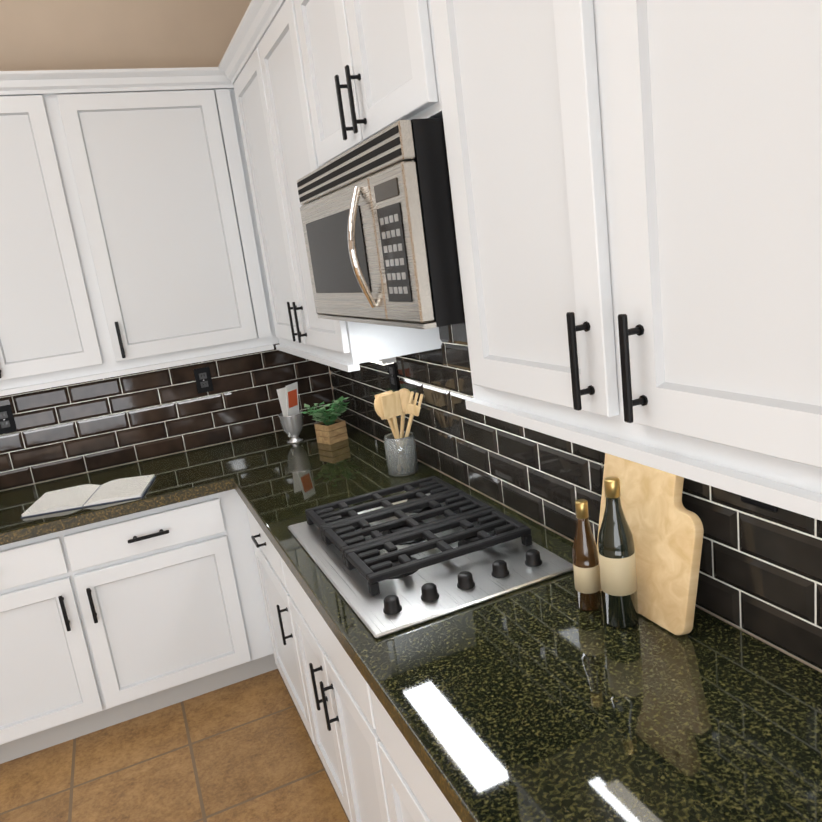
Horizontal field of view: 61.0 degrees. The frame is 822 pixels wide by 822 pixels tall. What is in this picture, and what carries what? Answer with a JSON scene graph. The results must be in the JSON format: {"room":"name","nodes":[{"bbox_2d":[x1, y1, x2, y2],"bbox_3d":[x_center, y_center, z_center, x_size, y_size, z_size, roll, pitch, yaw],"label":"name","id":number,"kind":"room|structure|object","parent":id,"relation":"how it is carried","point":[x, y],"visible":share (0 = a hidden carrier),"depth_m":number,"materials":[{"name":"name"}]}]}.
{"room":"kitchen","nodes":[
{"label":"kitchen","id":0,"kind":"room"},
{"bbox_2d":[0,0,334,490],"bbox_3d":[-2.563,-0.109,2.649,4.840,3.065,0.120,-12,13,-22],"label":"wall","id":1,"kind":"structure","parent":0,"point":[77,34],"depth_m":2.93,"materials":[{"name":"paint"}]},
{"bbox_2d":[0,70,115,394],"bbox_3d":[-1.738,-0.635,2.675,0.870,1.120,0.330,-12,13,-22],"label":"upper cabinet","id":2,"kind":"object","parent":1,"relation":"attached to","point":[52,333],"depth_m":2.66,"materials":[{"name":"white wood"}]},
{"bbox_2d":[48,67,275,374],"bbox_3d":[-1.041,-0.789,2.957,0.665,1.120,0.330,-12,13,-22],"label":"upper cabinet","id":3,"kind":"object","parent":1,"relation":"attached to","point":[129,240],"depth_m":2.81,"materials":[{"name":"white wood"}]},
{"bbox_2d":[0,343,335,490],"bbox_3d":[-1.262,-0.004,3.170,1.874,0.472,0.008,-12,13,-22],"label":"wall tiles","id":4,"kind":"structure","parent":1,"relation":"attached to","point":[73,429],"depth_m":3.20,"materials":[{"name":"black tile"}]},
{"bbox_2d":[0,405,16,433],"bbox_3d":[-1.727,0.037,2.962,0.072,0.116,0.008,-12,13,-22],"label":"electrical outlet","id":5,"kind":"object","parent":4,"relation":"attached to","point":[7,423],"visible":1,"depth_m":2.96,"materials":[{"name":"black plastic"}]},
{"bbox_2d":[194,367,213,392],"bbox_3d":[-0.971,-0.145,3.266,0.072,0.116,0.008,-12,13,-22],"label":"electrical outlet","id":6,"kind":"object","parent":4,"relation":"attached to","point":[203,379],"visible":1,"depth_m":3.26,"materials":[{"name":"black plastic"}]},
{"bbox_2d":[232,84,278,343],"bbox_3d":[-0.616,-0.883,3.129,0.396,1.120,0.330,-12,13,-22],"label":"upper cabinet","id":7,"kind":"object","parent":1,"relation":"attached to","point":[277,341],"depth_m":2.97,"materials":[{"name":"white wood"}]},
{"bbox_2d":[0,669,349,821],"bbox_3d":[-1.099,1.908,0.137,4.840,0.120,6.440,-12,13,-22],"label":"floor","id":8,"kind":"structure","parent":0,"point":[243,751],"depth_m":2.50,"materials":[{"name":"tile"}]},
{"bbox_2d":[0,492,259,763],"bbox_3d":[-1.358,0.809,2.920,1.158,0.868,0.626,-12,13,-22],"label":"base cabinet","id":9,"kind":"object","parent":8,"relation":"on","point":[108,623],"depth_m":2.69,"materials":[{"name":"white wood"}]},
{"bbox_2d":[224,489,277,673],"bbox_3d":[-0.511,0.621,3.263,0.710,0.868,0.626,-12,13,-22],"label":"base cabinet","id":10,"kind":"object","parent":8,"relation":"on","point":[242,544],"depth_m":2.89,"materials":[{"name":"white wood"}]},
{"bbox_2d":[0,448,223,545],"bbox_3d":[-1.398,0.364,2.816,1.200,0.047,0.648,-12,13,-22],"label":"countertop","id":11,"kind":"structure","parent":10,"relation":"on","point":[187,475],"depth_m":2.74,"materials":[{"name":"stone"}]},
{"bbox_2d":[20,474,155,517],"bbox_3d":[-1.256,0.327,2.746,0.438,0.018,0.278,-9,13,-8],"label":"book","id":12,"kind":"object","parent":11,"relation":"on","point":[89,495],"visible":0.98,"depth_m":2.71,"materials":[{"name":"white paper"}]},
{"bbox_2d":[246,506,305,726],"bbox_3d":[-0.212,0.710,2.691,0.626,0.868,0.667,-12,13,-22],"label":"base cabinet","id":13,"kind":"object","parent":8,"relation":"on","point":[263,548],"depth_m":2.59,"materials":[{"name":"white wood"}]},
{"bbox_2d":[200,418,821,821],"bbox_3d":[0.042,0.397,1.827,0.674,0.047,3.598,-12,13,-22],"label":"countertop","id":14,"kind":"structure","parent":13,"relation":"on","point":[548,700],"depth_m":1.19,"materials":[{"name":"stone"}]},
{"bbox_2d":[277,382,302,442],"bbox_3d":[-0.549,0.008,3.178,0.116,0.268,0.116,-12,13,-22],"label":"cup","id":15,"kind":"object","parent":14,"relation":"on","point":[291,417],"visible":0.98,"depth_m":3.16,"materials":[{"name":"silver metal"}]},
{"bbox_2d":[300,396,349,444],"bbox_3d":[-0.365,0.043,3.091,0.235,0.193,0.199,-12,13,-22],"label":"potted plant","id":16,"kind":"object","parent":14,"relation":"on","point":[333,430],"visible":1,"depth_m":3.08,"materials":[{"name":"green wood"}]},
{"bbox_2d":[374,388,422,476],"bbox_3d":[-0.044,0.070,2.509,0.152,0.312,0.178,-12,13,-22],"label":"jar","id":17,"kind":"object","parent":14,"relation":"on","point":[400,445],"visible":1,"depth_m":2.47,"materials":[{"name":"ceramic"},{"name":"wood"}]},
{"bbox_2d":[288,476,572,638],"bbox_3d":[0.004,0.338,1.873,0.510,0.057,0.760,-12,13,-22],"label":"cooktop","id":18,"kind":"object","parent":14,"relation":"in","point":[432,548],"visible":1,"depth_m":1.74,"materials":[{"name":"silver metal"}]},
{"bbox_2d":[573,499,601,610],"bbox_3d":[0.360,0.296,1.441,0.053,0.235,0.053,-12,13,-22],"label":"oil bottle","id":19,"kind":"object","parent":14,"relation":"on","point":[586,570],"visible":1,"depth_m":1.42,"materials":[{"name":"brown glass"}]},
{"bbox_2d":[598,476,638,628],"bbox_3d":[0.402,0.274,1.364,0.069,0.300,0.069,-12,13,-22],"label":"vinegar bottle","id":20,"kind":"object","parent":14,"relation":"on","point":[617,564],"visible":1,"depth_m":1.34,"materials":[{"name":"black"}]},
{"bbox_2d":[597,453,703,634],"bbox_3d":[0.474,0.210,1.396,0.023,0.400,0.265,-1,9,-24],"label":"cutting board","id":21,"kind":"object","parent":14,"relation":"on","point":[666,527],"visible":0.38,"depth_m":1.35,"materials":[{"name":"brown wood"}]},
{"bbox_2d":[270,541,381,821],"bbox_3d":[0.081,0.821,2.027,0.626,0.868,0.800,-12,13,-22],"label":"base cabinet","id":22,"kind":"object","parent":8,"relation":"on","point":[327,676],"depth_m":1.91,"materials":[{"name":"white wood"}]},
{"bbox_2d":[354,664,461,821],"bbox_3d":[0.436,0.954,1.224,0.626,0.868,0.978,-12,13,-22],"label":"base cabinet","id":23,"kind":"object","parent":8,"relation":"on","point":[376,770],"depth_m":1.40,"materials":[{"name":"white wood"}]},
{"bbox_2d":[333,387,821,672],"bbox_3d":[0.867,-0.099,0.606,0.120,3.065,6.320,-12,13,-22],"label":"wall","id":24,"kind":"structure","parent":0,"point":[785,652],"depth_m":1.40,"materials":[{"name":"paint"}]},
{"bbox_2d":[222,0,441,371],"bbox_3d":[-0.319,-0.789,2.535,0.330,1.120,1.007,-12,13,-22],"label":"upper cabinet","id":25,"kind":"object","parent":24,"relation":"attached to","point":[261,67],"depth_m":2.37,"materials":[{"name":"white wood"}]},
{"bbox_2d":[290,0,429,169],"bbox_3d":[0.000,-0.929,1.671,0.330,0.555,0.765,-12,13,-22],"label":"upper cabinet","id":26,"kind":"object","parent":24,"relation":"attached to","point":[360,61],"depth_m":1.61,"materials":[{"name":"white wood"}]},
{"bbox_2d":[297,118,464,328],"bbox_3d":[0.006,-0.442,1.755,0.455,0.402,0.758,-12,13,-22],"label":"microwave","id":27,"kind":"object","parent":26,"relation":"attached to","point":[377,216],"visible":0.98,"depth_m":1.45,"materials":[{"name":"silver metal"}]},
{"bbox_2d":[329,322,821,669],"bbox_3d":[0.304,0.001,1.872,0.008,0.630,3.590,-12,13,-22],"label":"wall tiles","id":28,"kind":"structure","parent":24,"relation":"attached to","point":[760,572],"depth_m":1.75,"materials":[{"name":"black tile"}]},
{"bbox_2d":[388,362,398,390],"bbox_3d":[-0.070,-0.137,2.696,0.008,0.116,0.072,-12,13,-22],"label":"electrical outlet","id":29,"kind":"object","parent":28,"relation":"attached to","point":[393,376],"visible":0.88,"depth_m":2.68,"materials":[{"name":"black plastic"}]},
{"bbox_2d":[741,496,776,511],"bbox_3d":[0.593,0.109,1.194,0.008,0.116,0.072,-12,13,-22],"label":"electrical outlet","id":30,"kind":"object","parent":28,"relation":"attached to","point":[759,504],"visible":0.08,"depth_m":1.20,"materials":[{"name":"black plastic"}]},
{"bbox_2d":[414,0,821,520],"bbox_3d":[0.377,-0.528,0.962,0.330,1.120,0.938,-12,13,-22],"label":"upper cabinet","id":31,"kind":"object","parent":24,"relation":"attached to","point":[636,192],"depth_m":0.89,"materials":[{"name":"white wood"}]}
]}

